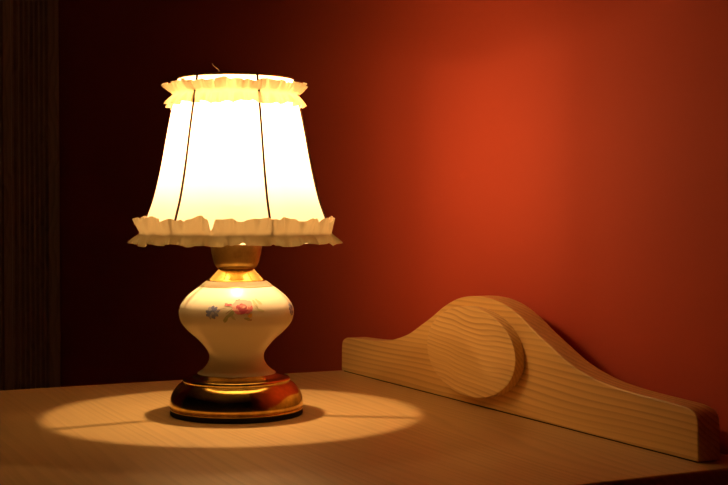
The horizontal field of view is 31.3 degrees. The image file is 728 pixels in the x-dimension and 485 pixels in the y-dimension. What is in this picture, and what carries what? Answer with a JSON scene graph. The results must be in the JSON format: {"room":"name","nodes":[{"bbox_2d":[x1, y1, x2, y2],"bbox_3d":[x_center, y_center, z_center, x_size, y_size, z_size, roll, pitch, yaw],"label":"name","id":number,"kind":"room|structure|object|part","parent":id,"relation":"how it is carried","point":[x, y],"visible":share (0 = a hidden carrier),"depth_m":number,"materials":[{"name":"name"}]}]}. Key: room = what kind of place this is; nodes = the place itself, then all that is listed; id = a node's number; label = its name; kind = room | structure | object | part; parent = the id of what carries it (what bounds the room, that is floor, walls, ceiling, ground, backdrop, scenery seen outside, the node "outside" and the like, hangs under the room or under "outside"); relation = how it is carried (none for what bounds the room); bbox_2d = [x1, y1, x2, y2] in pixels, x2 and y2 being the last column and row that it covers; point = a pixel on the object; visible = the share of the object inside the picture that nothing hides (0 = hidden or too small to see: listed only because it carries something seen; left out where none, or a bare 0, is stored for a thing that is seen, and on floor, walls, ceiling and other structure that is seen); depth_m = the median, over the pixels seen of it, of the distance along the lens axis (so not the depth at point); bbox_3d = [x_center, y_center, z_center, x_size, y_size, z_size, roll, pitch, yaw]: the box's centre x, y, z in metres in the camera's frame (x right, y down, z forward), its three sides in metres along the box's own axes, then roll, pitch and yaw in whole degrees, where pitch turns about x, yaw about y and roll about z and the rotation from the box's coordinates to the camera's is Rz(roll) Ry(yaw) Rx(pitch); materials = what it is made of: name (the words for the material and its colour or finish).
{"room":"bedroom","nodes":[
{"label":"bedroom","id":0,"kind":"room"},
{"bbox_2d":[59,0,727,454],"bbox_3d":[0.247,-0.339,1.233,0.120,2.500,4.408,-1,2,-26],"label":"wall","id":1,"kind":"structure","parent":0,"point":[564,160],"depth_m":1.44,"materials":[{"name":"red paint"}]},
{"bbox_3d":[-0.942,0.950,0.680,2.770,0.050,4.408,-1,2,-26],"label":"floor","id":2,"kind":"structure","parent":0,"visible":0},
{"bbox_2d":[0,296,727,484],"bbox_3d":[-0.124,0.484,1.151,0.628,0.858,0.666,-1,2,-26],"label":"table","id":3,"kind":"object","parent":2,"relation":"on","point":[484,391],"visible":1,"depth_m":1.10,"materials":[{"name":"brown wood"}]},
{"bbox_2d":[127,65,342,423],"bbox_3d":[-0.121,0.000,1.224,0.198,0.323,0.198,1,1,22],"label":"table lamp","id":4,"kind":"object","parent":3,"relation":"on","point":[236,178],"visible":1,"depth_m":1.17,"materials":[{"name":"white fabric"}]},
{"bbox_3d":[-0.120,-0.079,1.221,0.177,0.148,0.178,-1,2,-26],"label":"lamp shade","id":5,"kind":"part","parent":4,"relation":"part of","materials":[{"name":"fabric"}]},
{"bbox_3d":[-1.941,-0.371,2.547,2.650,2.500,0.120,-1,2,-26],"label":"wall","id":6,"kind":"structure","parent":0,"visible":0},
{"bbox_2d":[0,0,60,390],"bbox_3d":[-0.793,-0.193,3.034,0.161,2.120,0.026,-1,2,-26],"label":"trim","id":7,"kind":"structure","parent":6,"relation":"attached to","point":[30,324],"depth_m":3.04,"materials":[{"name":"brown wood"}]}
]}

